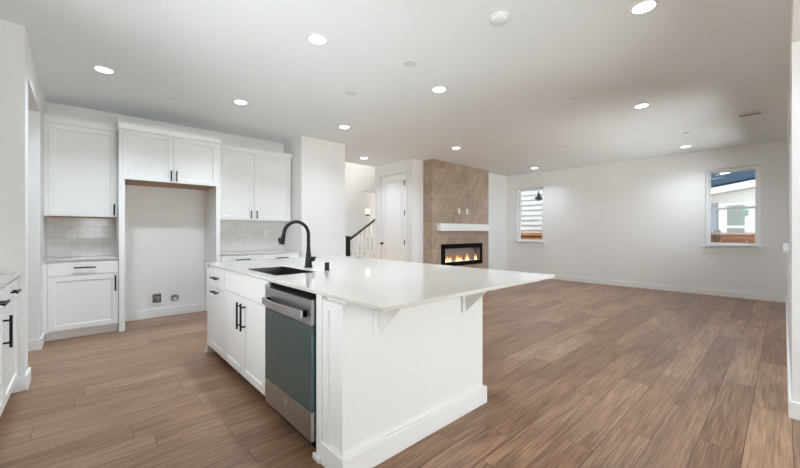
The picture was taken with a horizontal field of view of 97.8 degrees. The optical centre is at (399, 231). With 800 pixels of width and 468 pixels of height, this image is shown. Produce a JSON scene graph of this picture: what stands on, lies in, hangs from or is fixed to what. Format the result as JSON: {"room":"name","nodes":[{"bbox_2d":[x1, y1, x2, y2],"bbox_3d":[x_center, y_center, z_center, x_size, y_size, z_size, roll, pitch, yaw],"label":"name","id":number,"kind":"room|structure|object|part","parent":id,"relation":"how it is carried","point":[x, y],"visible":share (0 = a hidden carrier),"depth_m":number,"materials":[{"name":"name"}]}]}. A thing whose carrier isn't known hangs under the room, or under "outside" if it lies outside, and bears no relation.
{"room":"open-plan kitchen","nodes":[
{"label":"open-plan kitchen","id":0,"kind":"room"},
{"bbox_2d":[0,19,27,376],"bbox_3d":[-3.505,-0.185,2.273,1.470,2.810,0.200,0,0,-42],"label":"wall","id":1,"kind":"structure","parent":0,"point":[13,36],"depth_m":2.66,"materials":[{"name":"paint"}]},
{"bbox_2d":[11,375,24,392],"bbox_3d":[-2.917,1.163,2.663,0.075,0.115,0.016,0,0,-42],"label":"baseboard","id":2,"kind":"structure","parent":1,"relation":"attached to","point":[19,386],"depth_m":2.66,"materials":[{"name":"paint"}]},
{"bbox_2d":[28,38,45,339],"bbox_3d":[-3.714,0.315,3.506,0.120,3.810,1.905,0,0,-42],"label":"wall","id":3,"kind":"structure","parent":0,"point":[36,97],"depth_m":3.60,"materials":[{"name":"paint"}]},
{"bbox_2d":[25,367,30,389],"bbox_3d":[-2.955,1.163,2.773,0.016,0.115,0.232,0,0,-42],"label":"baseboard","id":4,"kind":"structure","parent":3,"relation":"attached to","point":[28,373],"depth_m":2.73,"materials":[{"name":"paint"}]},
{"bbox_2d":[28,339,39,350],"bbox_3d":[-3.784,1.165,3.584,0.120,0.110,0.016,0,0,-42],"label":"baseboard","id":5,"kind":"object","parent":3,"relation":"attached to","point":[33,345],"visible":0.56,"depth_m":3.59,"materials":[{"name":"paint"}]},
{"bbox_2d":[40,333,44,349],"bbox_3d":[-3.840,1.165,3.746,0.016,0.110,0.331,0,0,-42],"label":"baseboard","id":6,"kind":"structure","parent":3,"relation":"attached to","point":[42,339],"depth_m":3.67,"materials":[{"name":"paint"}]},
{"bbox_2d":[46,102,283,311],"bbox_3d":[-3.773,-0.185,4.821,4.500,2.810,0.120,0,0,-42],"label":"wall","id":7,"kind":"structure","parent":0,"point":[173,263],"depth_m":5.06,"materials":[{"name":"paint"}]},
{"bbox_2d":[44,114,116,218],"bbox_3d":[-3.934,-0.764,4.325,0.653,1.168,0.394,0,0,-42],"label":"upper cabinet","id":8,"kind":"object","parent":7,"relation":"attached to","point":[80,156],"visible":1,"depth_m":4.19,"materials":[{"name":"paint"}]},
{"bbox_3d":[-3.839,-1.308,4.219,0.652,0.080,0.052,0,0,-42],"label":"crown molding","id":9,"kind":"part","parent":8,"relation":"part of","materials":[{"name":"paint"}]},
{"bbox_2d":[46,217,114,256],"bbox_3d":[-4.064,0.064,4.468,0.652,0.491,0.010,0,0,-42],"label":"backsplash","id":10,"kind":"structure","parent":7,"relation":"attached to","point":[93,236],"depth_m":4.45,"materials":[{"name":"white tile"}]},
{"bbox_2d":[68,230,74,238],"bbox_3d":[-4.133,0.035,4.391,0.072,0.116,0.010,0,0,-42],"label":"wall outlet","id":11,"kind":"object","parent":10,"relation":"attached to","point":[71,233],"visible":1,"depth_m":4.39,"materials":[{"name":"white plastic"}]},
{"bbox_2d":[150,291,163,305],"bbox_3d":[-3.481,0.950,4.997,0.170,0.200,0.024,0,0,-42],"label":"water supply box","id":12,"kind":"object","parent":7,"relation":"attached to","point":[157,297],"visible":1,"depth_m":4.99,"materials":[{"name":"white plastic"}]},
{"bbox_2d":[125,303,205,321],"bbox_3d":[-3.395,1.159,5.072,1.023,0.122,0.016,0,0,-42],"label":"baseboard","id":13,"kind":"structure","parent":7,"relation":"attached to","point":[160,312],"depth_m":5.05,"materials":[{"name":"paint"}]},
{"bbox_2d":[171,294,178,300],"bbox_3d":[-3.307,0.968,5.133,0.104,0.104,0.044,0,0,-42],"label":"outlet","id":14,"kind":"object","parent":7,"relation":"attached to","point":[174,297],"visible":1,"depth_m":5.14,"materials":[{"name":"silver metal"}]},
{"bbox_2d":[220,221,283,250],"bbox_3d":[-2.535,0.064,5.858,1.210,0.491,0.010,0,0,-42],"label":"backsplash","id":15,"kind":"structure","parent":7,"relation":"attached to","point":[234,235],"depth_m":5.86,"materials":[{"name":"white tile"}]},
{"bbox_2d":[263,230,267,235],"bbox_3d":[-2.324,0.015,6.036,0.072,0.116,0.010,0,0,-42],"label":"wall outlet","id":16,"kind":"object","parent":15,"relation":"attached to","point":[265,232],"visible":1,"depth_m":6.03,"materials":[{"name":"white plastic"}]},
{"bbox_2d":[220,143,291,221],"bbox_3d":[-2.407,-0.760,5.713,1.205,1.156,0.394,0,0,-42],"label":"upper cabinet","id":17,"kind":"object","parent":7,"relation":"attached to","point":[255,184],"visible":0.88,"depth_m":5.58,"materials":[{"name":"paint"}]},
{"bbox_3d":[-2.534,-0.720,5.400,0.503,1.056,0.019,0,0,-42],"label":"door","id":18,"kind":"part","parent":17,"relation":"part of","materials":[{"name":"paint"}]},
{"bbox_3d":[-2.311,-1.296,5.608,1.205,0.084,0.052,0,0,-42],"label":"crown molding","id":19,"kind":"part","parent":17,"relation":"part of","materials":[{"name":"paint"}]},
{"bbox_3d":[-2.111,-0.720,5.785,0.602,1.056,0.019,0,0,-42],"label":"door","id":20,"kind":"part","parent":17,"relation":"part of","materials":[{"name":"paint"}]},
{"bbox_2d":[284,136,344,257],"bbox_3d":[-1.582,-0.185,6.342,0.850,2.810,0.815,0,0,-42],"label":"wall pillar","id":21,"kind":"structure","parent":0,"point":[317,165],"depth_m":5.99,"materials":[{"name":"paint"}]},
{"bbox_2d":[324,262,329,270],"bbox_3d":[-0.588,0.277,2.810,0.048,0.065,0.048,0,0,-42],"label":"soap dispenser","id":22,"kind":"object","parent":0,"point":[326,263],"visible":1,"depth_m":2.79,"materials":[{"name":"black metal"}]},
{"bbox_2d":[345,162,374,255],"bbox_3d":[-0.665,-1.380,9.950,5.600,5.200,0.120,0,0,-42],"label":"wall","id":23,"kind":"structure","parent":0,"point":[359,178],"depth_m":9.39,"materials":[{"name":"paint"}]},
{"bbox_2d":[363,192,374,243],"bbox_3d":[-0.846,-0.280,11.339,5.000,2.999,0.120,0,0,-42],"label":"wall","id":24,"kind":"structure","parent":0,"point":[368,197],"depth_m":11.11,"materials":[{"name":"paint"}]},
{"bbox_2d":[365,207,368,216],"bbox_3d":[-1.029,-0.640,10.990,0.100,0.320,0.150,0,0,-42],"label":"wall sconce","id":25,"kind":"object","parent":24,"relation":"attached to","point":[366,208],"visible":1,"depth_m":10.96,"materials":[{"name":"white plastic"}]},
{"bbox_2d":[375,159,415,261],"bbox_3d":[-0.128,0.315,8.066,0.120,3.810,1.290,0,0,-42],"label":"wall","id":26,"kind":"structure","parent":0,"point":[410,164],"depth_m":7.62,"materials":[{"name":"paint"}]},
{"bbox_2d":[378,169,407,261],"bbox_3d":[-0.175,-0.083,8.013,0.112,2.605,1.005,0,0,-42],"label":"door","id":27,"kind":"structure","parent":26,"relation":"in","point":[392,190],"depth_m":8.02,"materials":[{"name":"paint"}]},
{"bbox_3d":[-0.155,-0.490,8.031,0.015,1.292,0.541,0,0,-42],"label":"panel","id":28,"kind":"part","parent":27,"relation":"part of","materials":[{"name":"paint"}]},
{"bbox_3d":[-0.155,0.670,8.031,0.015,0.572,0.541,0,0,-42],"label":"panel","id":29,"kind":"part","parent":27,"relation":"part of","materials":[{"name":"paint"}]},
{"bbox_2d":[0,0,791,175],"bbox_3d":[1.537,-1.715,3.762,10.935,0.250,9.900,0,0,-42],"label":"ceiling","id":30,"kind":"structure","parent":0,"point":[507,104],"depth_m":3.48,"materials":[{"name":"paint"}]},
{"bbox_2d":[92,65,115,73],"bbox_3d":[-2.897,-1.586,3.414,0.176,0.008,0.176,0,0,-42],"label":"recessed light","id":31,"kind":"object","parent":30,"relation":"in","point":[103,69],"visible":1,"depth_m":3.40,"materials":[{"name":"white plastic"}]},
{"bbox_2d":[233,99,248,104],"bbox_3d":[-1.948,-1.586,4.270,0.176,0.008,0.176,0,0,-42],"label":"recessed light","id":32,"kind":"object","parent":30,"relation":"in","point":[237,101],"visible":1,"depth_m":4.27,"materials":[{"name":"white plastic"}]},
{"bbox_2d":[306,33,327,44],"bbox_3d":[-0.680,-1.586,2.875,0.176,0.008,0.176,0,0,-42],"label":"recessed light","id":33,"kind":"object","parent":30,"relation":"in","point":[314,38],"visible":1,"depth_m":2.87,"materials":[{"name":"white plastic"}]},
{"bbox_2d":[339,125,349,128],"bbox_3d":[-0.842,-1.586,5.282,0.176,0.008,0.176,0,0,-42],"label":"recessed light","id":34,"kind":"object","parent":30,"relation":"in","point":[340,126],"visible":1,"depth_m":5.28,"materials":[{"name":"white plastic"}]},
{"bbox_2d":[345,91,356,95],"bbox_3d":[-0.560,-1.586,3.992,0.136,0.008,0.136,0,0,-42],"label":"ceiling plate","id":35,"kind":"object","parent":30,"relation":"attached to","point":[350,93],"visible":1,"depth_m":3.99,"materials":[{"name":"plastic"}]},
{"bbox_2d":[403,60,416,66],"bbox_3d":[0.094,-1.586,3.284,0.136,0.008,0.136,0,0,-42],"label":"ceiling plate","id":36,"kind":"object","parent":30,"relation":"attached to","point":[408,63],"visible":1,"depth_m":3.28,"materials":[{"name":"plastic"}]},
{"bbox_2d":[431,86,446,92],"bbox_3d":[0.437,-1.586,3.890,0.176,0.008,0.176,0,0,-42],"label":"recessed light","id":37,"kind":"object","parent":30,"relation":"in","point":[438,89],"visible":1,"depth_m":3.88,"materials":[{"name":"white plastic"}]},
{"bbox_2d":[489,11,508,25],"bbox_3d":[0.732,-1.571,2.582,0.144,0.038,0.144,0,0,-42],"label":"smoke detector","id":38,"kind":"object","parent":30,"relation":"attached to","point":[499,18],"visible":1,"depth_m":2.55,"materials":[{"name":"plastic"}]},
{"bbox_2d":[633,103,649,108],"bbox_3d":[3.041,-1.586,4.393,0.176,0.008,0.176,0,0,-42],"label":"recessed light","id":39,"kind":"object","parent":30,"relation":"in","point":[643,105],"visible":1,"depth_m":4.37,"materials":[{"name":"white plastic"}]},
{"bbox_2d":[629,0,658,14],"bbox_3d":[1.721,-1.586,2.463,0.176,0.008,0.176,0,0,-42],"label":"recessed light","id":40,"kind":"object","parent":30,"relation":"in","point":[644,6],"visible":1,"depth_m":2.46,"materials":[{"name":"white plastic"}]},
{"bbox_2d":[732,108,766,118],"bbox_3d":[4.694,-1.587,4.685,0.300,0.006,0.320,0,0,-42],"label":"ceiling vent","id":41,"kind":"object","parent":30,"relation":"in","point":[764,110],"visible":1,"depth_m":4.67,"materials":[{"name":"white plastic"}]},
{"bbox_2d":[0,279,799,467],"bbox_3d":[0.427,1.270,4.983,10.935,0.100,13.200,0,0,-42],"label":"floor","id":42,"kind":"structure","parent":0,"point":[575,374],"depth_m":2.62,"materials":[{"name":"brown wood"}]},
{"bbox_2d":[0,288,12,416],"bbox_3d":[-2.491,0.775,1.720,0.725,0.887,0.696,0,0,-42],"label":"base cabinet","id":43,"kind":"object","parent":42,"relation":"on","point":[3,303],"visible":0.99,"depth_m":2.15,"materials":[{"name":"paint"}]},
{"bbox_3d":[-2.261,0.418,1.929,0.019,0.140,0.688,0,0,-42],"label":"drawer","id":44,"kind":"part","parent":43,"relation":"part of","materials":[{"name":"paint"}]},
{"bbox_3d":[-2.261,0.806,1.929,0.019,0.612,0.688,0,0,-42],"label":"door","id":45,"kind":"part","parent":43,"relation":"part of","materials":[{"name":"paint"}]},
{"bbox_3d":[-2.319,0.415,2.038,0.042,0.015,0.160,0,0,-42],"label":"handle","id":46,"kind":"part","parent":43,"relation":"part of","materials":[{"name":"black metal"}]},
{"bbox_3d":[-2.441,0.620,2.173,0.042,0.200,0.015,0,0,-42],"label":"handle","id":47,"kind":"part","parent":43,"relation":"part of","materials":[{"name":"black metal"}]},
{"bbox_2d":[0,273,19,288],"bbox_3d":[-2.746,0.321,1.978,0.694,0.021,1.222,0,0,-42],"label":"countertop","id":48,"kind":"structure","parent":43,"relation":"on","point":[5,278],"depth_m":2.38,"materials":[{"name":"white stone"}]},
{"bbox_2d":[2,278,21,407],"bbox_3d":[-2.936,0.775,2.210,0.725,0.887,0.620,0,0,-42],"label":"base cabinet","id":49,"kind":"object","parent":42,"relation":"on","point":[11,291],"visible":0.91,"depth_m":2.42,"materials":[{"name":"paint"}]},
{"bbox_3d":[-2.706,0.418,2.419,0.019,0.140,0.612,0,0,-42],"label":"drawer","id":50,"kind":"part","parent":49,"relation":"part of","materials":[{"name":"paint"}]},
{"bbox_3d":[-2.706,0.806,2.419,0.019,0.612,0.612,0,0,-42],"label":"door","id":51,"kind":"part","parent":49,"relation":"part of","materials":[{"name":"paint"}]},
{"bbox_3d":[-2.683,0.415,2.439,0.042,0.015,0.160,0,0,-42],"label":"handle","id":52,"kind":"part","parent":49,"relation":"part of","materials":[{"name":"black metal"}]},
{"bbox_2d":[42,259,118,340],"bbox_3d":[-3.860,0.775,4.244,0.652,0.887,0.615,0,0,-42],"label":"base cabinet","id":53,"kind":"object","parent":42,"relation":"on","point":[80,298],"visible":1,"depth_m":4.04,"materials":[{"name":"paint"}]},
{"bbox_2d":[42,255,118,261],"bbox_3d":[-3.870,0.321,4.255,0.652,0.021,0.584,0,0,-42],"label":"countertop","id":54,"kind":"structure","parent":53,"relation":"on","point":[104,257],"depth_m":4.12,"materials":[{"name":"white stone"}]},
{"bbox_3d":[-3.674,0.420,4.067,0.606,0.144,0.019,0,0,-42],"label":"drawer","id":55,"kind":"part","parent":53,"relation":"part of","materials":[{"name":"paint"}]},
{"bbox_3d":[-3.674,0.807,4.067,0.606,0.610,0.019,0,0,-42],"label":"door","id":56,"kind":"part","parent":53,"relation":"part of","materials":[{"name":"paint"}]},
{"bbox_3d":[-3.653,0.410,4.045,0.190,0.015,0.042,0,0,-42],"label":"handle","id":57,"kind":"part","parent":53,"relation":"part of","materials":[{"name":"black metal"}]},
{"bbox_2d":[116,120,220,331],"bbox_3d":[-3.185,-0.069,4.830,1.148,2.575,0.654,0,0,-42],"label":"tall cabinet","id":58,"kind":"object","parent":42,"relation":"on","point":[147,155],"visible":0.98,"depth_m":4.58,"materials":[{"name":"paint"}]},
{"bbox_3d":[-3.603,-0.025,4.492,0.058,2.489,0.594,0,0,-42],"label":"panel","id":59,"kind":"part","parent":58,"relation":"part of","materials":[{"name":"paint"}]},
{"bbox_3d":[-3.197,-0.955,4.447,0.526,0.606,0.019,0,0,-42],"label":"door","id":60,"kind":"part","parent":58,"relation":"part of","materials":[{"name":"paint"}]},
{"bbox_3d":[-3.004,-1.311,4.632,1.148,0.090,0.064,0,0,-42],"label":"crown molding","id":61,"kind":"part","parent":58,"relation":"part of","materials":[{"name":"paint"}]},
{"bbox_3d":[-2.804,-0.955,4.803,0.526,0.606,0.019,0,0,-42],"label":"door","id":62,"kind":"part","parent":58,"relation":"part of","materials":[{"name":"paint"}]},
{"bbox_3d":[-2.804,-0.025,5.217,0.048,2.489,0.594,0,0,-42],"label":"panel","id":63,"kind":"part","parent":58,"relation":"part of","materials":[{"name":"paint"}]},
{"bbox_2d":[208,266,226,358],"bbox_3d":[-1.525,0.775,3.488,0.666,0.887,0.566,0,0,-42],"label":"base cabinet","id":64,"kind":"object","parent":42,"relation":"on","point":[216,276],"visible":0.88,"depth_m":3.27,"materials":[{"name":"paint"}]},
{"bbox_3d":[-1.734,0.440,3.299,0.019,0.171,0.558,0,0,-42],"label":"drawer","id":65,"kind":"part","parent":64,"relation":"part of","materials":[{"name":"paint"}]},
{"bbox_2d":[225,270,270,395],"bbox_3d":[-1.018,0.775,2.930,0.666,0.887,0.934,0,0,-42],"label":"base cabinet","id":66,"kind":"object","parent":42,"relation":"on","point":[244,308],"visible":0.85,"depth_m":2.68,"materials":[{"name":"paint"}]},
{"bbox_3d":[-1.383,0.821,2.913,0.019,0.614,0.460,0,0,-42],"label":"door","id":67,"kind":"part","parent":66,"relation":"part of","materials":[{"name":"paint"}]},
{"bbox_3d":[-1.267,0.655,2.740,0.042,0.210,0.015,0,0,-42],"label":"handle","id":68,"kind":"part","parent":66,"relation":"part of","materials":[{"name":"black metal"}]},
{"bbox_3d":[-1.210,0.655,2.677,0.042,0.210,0.015,0,0,-42],"label":"handle","id":69,"kind":"part","parent":66,"relation":"part of","materials":[{"name":"black metal"}]},
{"bbox_3d":[-1.227,0.429,2.741,0.019,0.151,0.924,0,0,-42],"label":"blank panel","id":70,"kind":"part","parent":66,"relation":"part of","materials":[{"name":"paint"}]},
{"bbox_3d":[-1.071,0.821,2.570,0.019,0.614,0.460,0,0,-42],"label":"door","id":71,"kind":"part","parent":66,"relation":"part of","materials":[{"name":"paint"}]},
{"bbox_2d":[220,252,298,261],"bbox_3d":[-2.312,0.775,5.610,1.206,0.887,0.675,0,0,-42],"label":"base cabinet","id":72,"kind":"object","parent":42,"relation":"on","point":[240,257],"visible":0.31,"depth_m":5.34,"materials":[{"name":"paint"}]},
{"bbox_3d":[-2.344,0.420,5.194,0.578,0.144,0.019,0,0,-42],"label":"drawer","id":73,"kind":"part","parent":72,"relation":"part of","materials":[{"name":"paint"}]},
{"bbox_2d":[220,249,299,254],"bbox_3d":[-2.321,0.321,5.623,1.210,0.021,0.644,0,0,-42],"label":"countertop","id":74,"kind":"structure","parent":72,"relation":"on","point":[277,250],"depth_m":5.55,"materials":[{"name":"white stone"}]},
{"bbox_3d":[-1.903,0.420,5.596,0.599,0.144,0.019,0,0,-42],"label":"drawer","id":75,"kind":"part","parent":72,"relation":"part of","materials":[{"name":"paint"}]},
{"bbox_2d":[262,282,315,447],"bbox_3d":[-0.484,0.776,2.306,0.695,0.884,0.656,0,0,-42],"label":"dishwasher","id":76,"kind":"object","parent":42,"relation":"on","point":[290,313],"visible":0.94,"depth_m":2.04,"materials":[{"name":"silver metal"}]},
{"bbox_3d":[-0.724,0.447,2.080,0.036,0.042,0.548,0,0,-42],"label":"handle","id":77,"kind":"part","parent":76,"relation":"part of","materials":[{"name":"silver metal"}]},
{"bbox_3d":[-0.643,1.175,2.161,0.015,0.086,0.640,0,0,-42],"label":"toe panel","id":78,"kind":"part","parent":76,"relation":"part of","materials":[{"name":"black metal"}]},
{"bbox_3d":[-0.529,0.447,1.911,0.030,0.034,0.028,0,0,-42],"label":"handle post","id":79,"kind":"part","parent":76,"relation":"part of","materials":[{"name":"metal"}]},
{"bbox_2d":[205,265,486,467],"bbox_3d":[-0.670,0.775,3.010,1.227,0.887,2.502,0,0,-42],"label":"kitchen island","id":80,"kind":"object","parent":42,"relation":"on","point":[378,396],"visible":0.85,"depth_m":1.90,"materials":[{"name":"paint"}]},
{"bbox_3d":[-1.506,0.775,3.905,1.170,0.887,0.019,0,0,-42],"label":"panel","id":81,"kind":"part","parent":80,"relation":"part of","materials":[{"name":"paint"}]},
{"bbox_3d":[-0.370,1.161,1.785,0.022,0.117,0.284,0,0,-42],"label":"trim","id":82,"kind":"part","parent":80,"relation":"part of","materials":[{"name":"paint"}]},
{"bbox_3d":[-0.335,0.759,1.784,0.026,0.802,0.190,0,0,-42],"label":"framed panel","id":83,"kind":"part","parent":80,"relation":"part of","materials":[{"name":"paint"}]},
{"bbox_2d":[205,255,554,311],"bbox_3d":[-0.434,0.321,3.026,1.595,0.021,2.847,0,0,-42],"label":"island countertop","id":84,"kind":"structure","parent":80,"relation":"on","point":[382,285],"depth_m":2.28,"materials":[{"name":"white stone"}]},
{"bbox_2d":[248,266,313,275],"bbox_3d":[-0.975,0.441,2.830,0.336,0.258,0.636,0,0,-42],"label":"sink","id":85,"kind":"object","parent":84,"relation":"in","point":[281,270],"visible":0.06,"depth_m":3.07,"materials":[{"name":"metal"}]},
{"bbox_2d":[278,220,315,267],"bbox_3d":[-0.874,0.104,2.969,0.319,0.411,0.103,0,0,-42],"label":"faucet","id":86,"kind":"object","parent":84,"relation":"on","point":[308,260],"visible":1,"depth_m":3.03,"materials":[{"name":"black metal"}]},
{"bbox_2d":[373,309,400,334],"bbox_3d":[-0.055,0.435,1.774,0.050,0.206,0.200,0,0,-42],"label":"corbel","id":87,"kind":"object","parent":80,"relation":"attached to","point":[381,320],"visible":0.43,"depth_m":1.82,"materials":[{"name":"paint"}]},
{"bbox_3d":[-0.117,0.435,1.841,0.050,0.206,0.018,0,0,-42],"label":"plate","id":88,"kind":"part","parent":87,"relation":"part of","materials":[{"name":"paint"}]},
{"bbox_3d":[0.155,0.775,2.114,1.158,0.887,0.020,0,0,-42],"label":"plain panel","id":89,"kind":"part","parent":80,"relation":"part of","materials":[{"name":"paint"}]},
{"bbox_3d":[-0.664,1.161,3.017,1.209,0.117,2.502,0,0,-42],"label":"trim","id":90,"kind":"part","parent":80,"relation":"part of","materials":[{"name":"paint"}]},
{"bbox_2d":[461,292,485,312],"bbox_3d":[0.492,0.435,2.271,0.050,0.206,0.200,0,0,-42],"label":"corbel","id":91,"kind":"object","parent":80,"relation":"attached to","point":[468,301],"visible":0.39,"depth_m":2.32,"materials":[{"name":"paint"}]},
{"bbox_3d":[0.431,0.435,2.339,0.050,0.206,0.018,0,0,-42],"label":"plate","id":92,"kind":"part","parent":91,"relation":"part of","materials":[{"name":"paint"}]},
{"bbox_2d":[350,237,374,258],"bbox_3d":[-0.187,-0.156,9.634,3.942,2.752,0.980,0,0,-42],"label":"stairs","id":93,"kind":"structure","parent":42,"relation":"on","point":[363,245],"depth_m":9.09,"materials":[{"name":"paint"}]},
{"bbox_2d":[345,219,374,257],"bbox_3d":[-0.511,0.092,8.630,1.948,2.255,0.065,0,0,-42],"label":"stair railing","id":94,"kind":"object","parent":93,"relation":"attached to","point":[348,238],"visible":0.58,"depth_m":8.27,"materials":[{"name":"paint"}]},
{"bbox_3d":[-1.192,0.657,8.012,0.110,1.124,0.065,0,0,-42],"label":"newel post","id":95,"kind":"part","parent":94,"relation":"part of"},
{"bbox_3d":[-0.479,-0.419,8.669,1.848,1.233,0.045,0,0,-42],"label":"handrail","id":96,"kind":"part","parent":94,"relation":"part of","materials":[{"name":"wood"}]},
{"bbox_2d":[423,159,487,268],"bbox_3d":[1.405,-0.184,8.408,2.150,2.809,0.264,0,0,-42],"label":"fireplace surround","id":97,"kind":"object","parent":42,"relation":"on","point":[448,187],"visible":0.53,"depth_m":8.03,"materials":[{"name":"tile"}]},
{"bbox_2d":[441,243,481,265],"bbox_3d":[1.442,0.532,8.367,1.570,0.515,0.186,0,0,-42],"label":"electric fireplace","id":98,"kind":"object","parent":97,"relation":"in","point":[466,253],"visible":0.99,"depth_m":8.40,"materials":[{"name":"black metal"}]},
{"bbox_2d":[437,223,489,230],"bbox_3d":[1.552,-0.108,8.292,1.900,0.167,0.105,0,0,-42],"label":"mantel shelf","id":99,"kind":"object","parent":97,"relation":"attached to","point":[440,226],"visible":1,"depth_m":8.13,"materials":[{"name":"paint"}]},
{"bbox_2d":[488,171,488,268],"bbox_3d":[2.291,-0.184,9.041,0.012,2.808,0.014,0,0,-42],"label":"trim","id":100,"kind":"structure","parent":97,"relation":"attached to","point":[488,171],"depth_m":9.03,"materials":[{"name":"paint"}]},
{"bbox_2d":[416,159,422,262],"bbox_3d":[0.424,-0.185,7.777,0.310,2.810,0.120,0,0,-42],"label":"wall","id":101,"kind":"structure","parent":0,"point":[419,163],"depth_m":7.70,"materials":[{"name":"paint"}]},
{"bbox_2d":[489,173,506,270],"bbox_3d":[1.857,-0.185,8.985,3.435,2.810,0.120,0,0,-42],"label":"wall","id":102,"kind":"structure","parent":0,"point":[497,183],"depth_m":9.71,"materials":[{"name":"paint"}]},
{"bbox_2d":[535,191,541,200],"bbox_3d":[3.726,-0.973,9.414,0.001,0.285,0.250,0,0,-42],"label":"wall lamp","id":103,"kind":"object","parent":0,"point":[538,197],"visible":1,"depth_m":9.41,"materials":[{"name":"black metal"}]},
{"bbox_2d":[507,140,786,295],"bbox_3d":[4.931,-0.185,8.045,0.150,2.810,5.645,0,0,-42],"label":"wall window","id":104,"kind":"structure","parent":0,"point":[648,215],"depth_m":7.45,"materials":[{"name":"paint"}]},
{"bbox_2d":[514,186,544,246],"bbox_3d":[3.555,-0.407,9.507,0.170,1.605,0.870,0,0,-42],"label":"window","id":105,"kind":"structure","parent":104,"relation":"attached to","point":[521,242],"depth_m":9.56,"materials":[{"name":"white plastic"}]},
{"bbox_3d":[3.529,0.277,9.484,0.100,0.030,0.870,0,0,-42],"label":"sill","id":106,"kind":"part","parent":105,"relation":"part of","materials":[{"name":"paint"}]},
{"bbox_3d":[3.581,-0.117,9.532,0.030,0.705,0.680,0,0,-42],"label":"sash","id":107,"kind":"part","parent":105,"relation":"part of","materials":[{"name":"white plastic"}]},
{"bbox_3d":[3.604,-0.797,9.553,0.028,0.735,0.680,0,0,-42],"label":"sash","id":108,"kind":"part","parent":105,"relation":"part of","materials":[{"name":"glass"}]},
{"bbox_2d":[515,271,785,302],"bbox_3d":[4.865,1.163,7.995,0.016,0.115,5.358,0,0,-42],"label":"baseboard","id":109,"kind":"structure","parent":104,"relation":"attached to","point":[766,297],"depth_m":7.09,"materials":[{"name":"paint"}]},
{"bbox_2d":[701,165,764,253],"bbox_3d":[6.237,-0.407,6.557,0.170,1.605,0.855,0,0,-42],"label":"window","id":110,"kind":"structure","parent":104,"relation":"attached to","point":[745,248],"depth_m":6.50,"materials":[{"name":"white plastic"}]},
{"bbox_3d":[6.286,-0.797,6.602,0.028,0.735,0.665,0,0,-42],"label":"sash","id":111,"kind":"part","parent":110,"relation":"part of","materials":[{"name":"glass"}]},
{"bbox_3d":[6.211,0.277,6.533,0.100,0.030,0.855,0,0,-42],"label":"sill","id":112,"kind":"part","parent":110,"relation":"part of","materials":[{"name":"paint"}]},
{"bbox_3d":[6.263,-0.117,6.581,0.030,0.705,0.665,0,0,-42],"label":"sash","id":113,"kind":"part","parent":110,"relation":"part of","materials":[{"name":"white plastic"}]},
{"bbox_2d":[745,204,754,242],"bbox_3d":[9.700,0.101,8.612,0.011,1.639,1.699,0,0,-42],"label":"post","id":114,"kind":"object","parent":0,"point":[749,213],"depth_m":9.16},
{"bbox_2d":[783,243,788,262],"bbox_3d":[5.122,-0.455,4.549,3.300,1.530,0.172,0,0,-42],"label":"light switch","id":115,"kind":"structure","parent":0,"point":[785,245],"depth_m":3.53,"materials":[{"name":"white plastic"}]},
{"bbox_3d":[5.102,0.198,4.571,3.300,0.028,0.112,0,0,-42],"label":"sill","id":116,"kind":"part","parent":115,"relation":"part of","materials":[{"name":"paint"}]},
{"bbox_2d":[787,0,799,402],"bbox_3d":[2.954,0.315,2.537,10.185,3.810,0.150,0,0,-42],"label":"wall","id":117,"kind":"structure","parent":0,"point":[793,127],"depth_m":2.28,"materials":[{"name":"paint"}]},
{"bbox_2d":[786,296,791,400],"bbox_3d":[4.612,1.165,4.155,5.522,0.110,0.016,0,0,-42],"label":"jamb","id":118,"kind":"structure","parent":117,"relation":"attached to","point":[787,328],"depth_m":3.02,"materials":[{"name":"paint"}]},
{"bbox_2d":[788,400,799,419],"bbox_3d":[2.613,1.165,2.237,0.016,0.110,0.166,0,0,-42],"label":"baseboard","id":119,"kind":"structure","parent":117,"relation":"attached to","point":[793,407],"depth_m":2.27,"materials":[{"name":"paint"}]},
{"label":"outside","id":120,"kind":"structure","parent":0,"visible":0},
{"bbox_3d":[12.803,1.620,15.014,20.855,0.200,45.000,0,0,-42],"label":"ground","id":121,"kind":"structure","parent":120,"visible":0},
{"bbox_2d":[521,233,541,239],"bbox_3d":[3.888,0.765,12.047,0.160,1.510,5.400,0,0,-42],"label":"fence","id":122,"kind":"object","parent":121,"relation":"on","point":[533,236],"visible":0.07,"depth_m":11.51,"materials":[{"name":"brown wood"}]},
{"bbox_3d":[3.890,0.253,12.048,0.034,0.095,5.400,0,0,-42],"label":"rail","id":123,"kind":"part","parent":122,"relation":"part of","materials":[{"name":"brown wood"}]},
{"bbox_2d":[521,190,542,232],"bbox_3d":[6.041,-1.380,15.760,3.860,5.800,6.800,0,0,-42],"label":"house","id":124,"kind":"structure","parent":121,"relation":"on","point":[530,205],"depth_m":13.84,"materials":[{"name":"white"}]},
{"bbox_2d":[711,170,754,242],"bbox_3d":[11.326,-1.471,10.226,5.482,5.981,7.100,0,0,-42],"label":"house","id":125,"kind":"structure","parent":121,"relation":"on","point":[729,189],"depth_m":9.33,"materials":[{"name":"white"}]},
{"bbox_3d":[8.833,0.360,9.552,0.032,2.320,0.165,0,0,-42],"label":"corner trim","id":126,"kind":"part","parent":125,"relation":"part of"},
{"bbox_3d":[9.012,0.101,9.369,0.011,1.639,0.344,0,0,-42],"label":"pane","id":127,"kind":"part","parent":125,"relation":"part of","materials":[{"name":"grey glass"}]},
{"bbox_2d":[711,230,754,242],"bbox_3d":[7.648,0.735,7.762,0.160,1.570,4.000,0,0,-42],"label":"fence","id":128,"kind":"object","parent":121,"relation":"on","point":[718,237],"visible":0.08,"depth_m":7.89,"materials":[{"name":"brown wood"}]},
{"bbox_3d":[7.318,0.735,8.043,0.049,1.570,0.110,0,0,-42],"label":"post","id":129,"kind":"part","parent":128,"relation":"part of","materials":[{"name":"brown wood"}]},
{"bbox_3d":[7.649,0.133,7.763,0.034,0.095,4.000,0,0,-42],"label":"rail","id":130,"kind":"part","parent":128,"relation":"part of","materials":[{"name":"brown wood"}]}
]}

